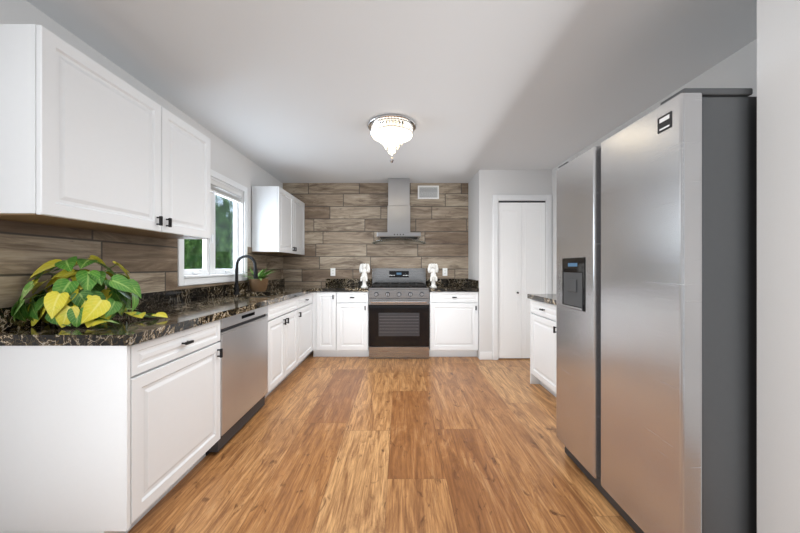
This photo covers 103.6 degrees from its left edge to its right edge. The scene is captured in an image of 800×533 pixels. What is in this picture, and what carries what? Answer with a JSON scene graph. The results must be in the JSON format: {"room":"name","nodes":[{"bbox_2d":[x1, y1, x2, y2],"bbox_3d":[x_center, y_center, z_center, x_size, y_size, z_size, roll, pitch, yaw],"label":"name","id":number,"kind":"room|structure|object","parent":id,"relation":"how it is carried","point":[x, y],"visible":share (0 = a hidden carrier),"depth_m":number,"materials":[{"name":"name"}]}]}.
{"room":"kitchen","nodes":[
{"label":"kitchen","id":0,"kind":"room"},
{"bbox_2d":[0,0,282,286],"bbox_3d":[-1.800,-0.025,1.900,0.100,2.440,5.800,0,0,0],"label":"wall","id":1,"kind":"structure","parent":0,"point":[230,162],"depth_m":2.49,"materials":[{"name":"paint"}]},
{"bbox_2d":[0,24,210,238],"bbox_3d":[-1.565,-0.583,1.806,0.349,0.755,1.121,0,0,0],"label":"upper cabinet","id":2,"kind":"object","parent":1,"relation":"attached to","point":[87,143],"visible":1,"depth_m":1.45,"materials":[{"name":"white wood"}]},
{"bbox_2d":[0,219,282,307],"bbox_3d":[-1.746,0.026,2.975,0.008,0.503,3.450,0,0,0],"label":"tile backsplash","id":3,"kind":"structure","parent":1,"relation":"attached to","point":[148,264],"depth_m":1.77,"materials":[{"name":"brown tile"}]},
{"bbox_2d":[178,169,246,285],"bbox_3d":[-1.782,-0.370,3.025,0.125,1.050,1.110,0,0,0],"label":"window","id":4,"kind":"structure","parent":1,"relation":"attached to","point":[208,273],"depth_m":3.09,"materials":[{"name":"plastic"}]},
{"bbox_2d":[252,186,304,254],"bbox_3d":[-1.565,-0.557,4.199,0.349,0.775,0.998,0,0,0],"label":"upper cabinet","id":5,"kind":"object","parent":1,"relation":"attached to","point":[278,220],"visible":1,"depth_m":3.70,"materials":[{"name":"white wood"}]},
{"bbox_2d":[283,183,467,284],"bbox_3d":[-0.315,-0.025,4.750,2.870,2.440,0.100,0,0,0],"label":"tiled wall","id":6,"kind":"structure","parent":0,"point":[345,223],"depth_m":4.70,"materials":[{"name":"tile"}]},
{"bbox_2d":[331,268,334,275],"bbox_3d":[-1.000,0.082,4.694,0.072,0.116,0.009,0,0,0],"label":"electrical outlet plate","id":7,"kind":"object","parent":6,"relation":"attached to","point":[332,271],"visible":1,"depth_m":4.69,"materials":[{"name":"white plastic"}]},
{"bbox_2d":[372,178,425,243],"bbox_3d":[-0.015,-0.783,4.449,0.750,0.920,0.497,0,0,0],"label":"range hood","id":8,"kind":"object","parent":6,"relation":"attached to","point":[398,208],"visible":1,"depth_m":4.42,"materials":[{"name":"silver metal"}]},
{"bbox_2d":[418,186,438,198],"bbox_3d":[0.422,-1.105,4.693,0.315,0.200,0.012,0,0,0],"label":"air vent","id":9,"kind":"object","parent":6,"relation":"in","point":[428,192],"visible":1,"depth_m":4.69,"materials":[{"name":"grey plastic"}]},
{"bbox_2d":[443,268,446,275],"bbox_3d":[0.671,0.082,4.694,0.072,0.116,0.009,0,0,0],"label":"electrical outlet plate","id":10,"kind":"object","parent":6,"relation":"attached to","point":[444,271],"visible":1,"depth_m":4.69,"materials":[{"name":"white plastic"}]},
{"bbox_2d":[127,352,635,532],"bbox_3d":[0.100,1.245,1.900,3.900,0.100,5.800,0,0,0],"label":"floor","id":11,"kind":"structure","parent":0,"point":[393,445],"depth_m":1.92,"materials":[{"name":"brown wood"}]},
{"bbox_2d":[0,320,222,532],"bbox_3d":[-1.438,0.760,1.643,0.620,0.868,0.683,0,0,0],"label":"base cabinet","id":12,"kind":"object","parent":11,"relation":"on","point":[109,439],"depth_m":1.30,"materials":[{"name":"white wood"}]},
{"bbox_2d":[0,279,324,345],"bbox_3d":[-1.427,0.253,2.994,0.643,0.145,3.408,0,0,0],"label":"countertop","id":13,"kind":"structure","parent":12,"relation":"on","point":[184,309],"depth_m":1.70,"materials":[{"name":"black stone"}]},
{"bbox_2d":[11,255,167,327],"bbox_3d":[-1.469,0.110,1.576,0.472,0.338,0.432,0,0,0],"label":"potted plant","id":14,"kind":"object","parent":13,"relation":"on","point":[63,301],"visible":1,"depth_m":1.47,"materials":[{"name":"plant"}]},
{"bbox_2d":[233,255,257,293],"bbox_3d":[-1.572,0.079,3.195,0.246,0.400,0.091,0,0,0],"label":"gooseneck faucet","id":15,"kind":"object","parent":13,"relation":"on","point":[236,288],"visible":1,"depth_m":3.20,"materials":[{"name":"metal"}]},
{"bbox_2d":[246,266,275,291],"bbox_3d":[-1.522,0.138,3.514,0.376,0.282,0.617,0,0,0],"label":"potted plant","id":16,"kind":"object","parent":13,"relation":"on","point":[260,283],"visible":0.9,"depth_m":3.51,"materials":[{"name":"green plant"}]},
{"bbox_2d":[206,305,267,454],"bbox_3d":[-1.432,0.761,2.338,0.616,0.868,0.694,0,0,0],"label":"dishwasher","id":17,"kind":"object","parent":11,"relation":"on","point":[243,341],"visible":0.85,"depth_m":2.25,"materials":[{"name":"grey metal"}]},
{"bbox_2d":[266,292,312,375],"bbox_3d":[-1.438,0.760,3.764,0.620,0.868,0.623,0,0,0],"label":"base cabinet","id":18,"kind":"object","parent":11,"relation":"on","point":[290,335],"depth_m":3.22,"materials":[{"name":"white wood"}]},
{"bbox_2d":[312,291,368,356],"bbox_3d":[-0.779,0.760,4.373,0.737,0.869,0.650,0,0,0],"label":"base cabinet","id":19,"kind":"object","parent":11,"relation":"on","point":[340,324],"visible":0.94,"depth_m":4.08,"materials":[{"name":"white wood"}]},
{"bbox_2d":[314,279,371,291],"bbox_3d":[-0.756,0.253,4.377,0.695,0.145,0.643,0,0,0],"label":"countertop","id":20,"kind":"structure","parent":19,"relation":"on","point":[343,285],"depth_m":4.41,"materials":[{"name":"black stone"}]},
{"bbox_2d":[359,263,369,287],"bbox_3d":[-0.475,0.119,4.193,0.146,0.321,0.108,0,0,0],"label":"cherub","id":21,"kind":"object","parent":20,"relation":"on","point":[364,269],"visible":1,"depth_m":4.18,"materials":[{"name":"ceramic"}]},
{"bbox_2d":[369,268,428,357],"bbox_3d":[-0.013,0.610,4.338,0.785,1.170,0.716,0,0,0],"label":"gas range","id":22,"kind":"object","parent":11,"relation":"on","point":[398,312],"visible":1,"depth_m":4.05,"materials":[{"name":"silver metal"}]},
{"bbox_2d":[429,291,477,356],"bbox_3d":[0.702,0.760,4.373,0.631,0.869,0.650,0,0,0],"label":"base cabinet","id":23,"kind":"object","parent":11,"relation":"on","point":[453,324],"visible":0.98,"depth_m":4.08,"materials":[{"name":"white wood"}]},
{"bbox_2d":[426,279,478,291],"bbox_3d":[0.701,0.253,4.377,0.634,0.145,0.643,0,0,0],"label":"countertop","id":24,"kind":"structure","parent":23,"relation":"on","point":[457,285],"depth_m":4.41,"materials":[{"name":"black stone"}]},
{"bbox_2d":[428,263,438,287],"bbox_3d":[0.445,0.119,4.193,0.146,0.321,0.108,0,0,0],"label":"cherub","id":25,"kind":"object","parent":24,"relation":"on","point":[433,269],"visible":1,"depth_m":4.18,"materials":[{"name":"ceramic"}]},
{"bbox_2d":[530,299,555,396],"bbox_3d":[1.623,0.760,2.639,0.650,0.869,1.158,0,0,0],"label":"base cabinet","id":26,"kind":"object","parent":11,"relation":"on","point":[543,344],"visible":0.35,"depth_m":2.94,"materials":[{"name":"white wood"}]},
{"bbox_2d":[527,294,555,304],"bbox_3d":[1.627,0.253,2.643,0.643,0.145,1.175,0,0,0],"label":"countertop","id":27,"kind":"structure","parent":26,"relation":"on","point":[549,298],"depth_m":2.94,"materials":[{"name":"black stone"}]},
{"bbox_2d":[556,88,756,532],"bbox_3d":[1.444,0.279,1.570,0.912,1.833,0.904,0,0,0],"label":"refrigerator","id":28,"kind":"object","parent":11,"relation":"on","point":[656,320],"visible":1,"depth_m":1.18,"materials":[{"name":"grey metal"}]},
{"bbox_2d":[26,0,756,182],"bbox_3d":[0.100,-1.295,1.900,3.900,0.100,5.800,0,0,0],"label":"ceiling","id":29,"kind":"structure","parent":0,"point":[294,91],"depth_m":1.98,"materials":[{"name":"paint"}]},
{"bbox_2d":[368,114,415,162],"bbox_3d":[-0.070,-1.079,2.780,0.430,0.329,0.430,0,0,0],"label":"chandelier","id":30,"kind":"object","parent":29,"relation":"attached to","point":[392,130],"visible":1,"depth_m":2.70,"materials":[{"name":"clear glass"}]},
{"bbox_2d":[468,170,551,358],"bbox_3d":[1.485,-0.025,4.425,0.930,2.440,0.750,0,0,0],"label":"wall","id":31,"kind":"structure","parent":0,"point":[484,186],"depth_m":4.05,"materials":[{"name":"paint"}]},
{"bbox_2d":[480,352,491,359],"bbox_3d":[1.486,1.145,3.650,0.927,0.100,0.799,0,0,0],"label":"baseboard","id":32,"kind":"structure","parent":31,"relation":"attached to","point":[485,355],"depth_m":4.04,"materials":[{"name":"white wood"}]},
{"bbox_2d":[499,201,544,357],"bbox_3d":[1.567,0.170,4.059,0.608,2.027,0.102,0,0,0],"label":"door","id":33,"kind":"structure","parent":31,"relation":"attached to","point":[521,250],"depth_m":4.05,"materials":[{"name":"white wood"}]},
{"bbox_2d":[492,195,551,359],"bbox_3d":[1.567,0.138,4.035,0.761,2.115,0.027,0,0,0],"label":"door frame","id":34,"kind":"structure","parent":31,"relation":"attached to","point":[496,199],"depth_m":4.02,"materials":[{"name":"white wood"}]},
{"bbox_2d":[552,39,756,293],"bbox_3d":[2.000,-0.025,1.900,0.100,2.440,5.800,0,0,0],"label":"wall","id":35,"kind":"structure","parent":0,"point":[738,69],"depth_m":1.93,"materials":[{"name":"paint"}]},
{"bbox_2d":[757,0,799,532],"bbox_3d":[1.598,-0.025,1.030,0.704,2.440,0.140,0,0,0],"label":"wall","id":36,"kind":"structure","parent":0,"point":[778,266],"depth_m":1.04,"materials":[{"name":"paint"}]},
{"label":"outside","id":37,"kind":"structure","parent":0,"visible":0},
{"bbox_2d":[184,194,232,268],"bbox_3d":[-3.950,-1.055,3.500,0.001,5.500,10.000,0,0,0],"label":"trees","id":38,"kind":"object","parent":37,"point":[225,216],"depth_m":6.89,"materials":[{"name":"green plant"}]}
]}

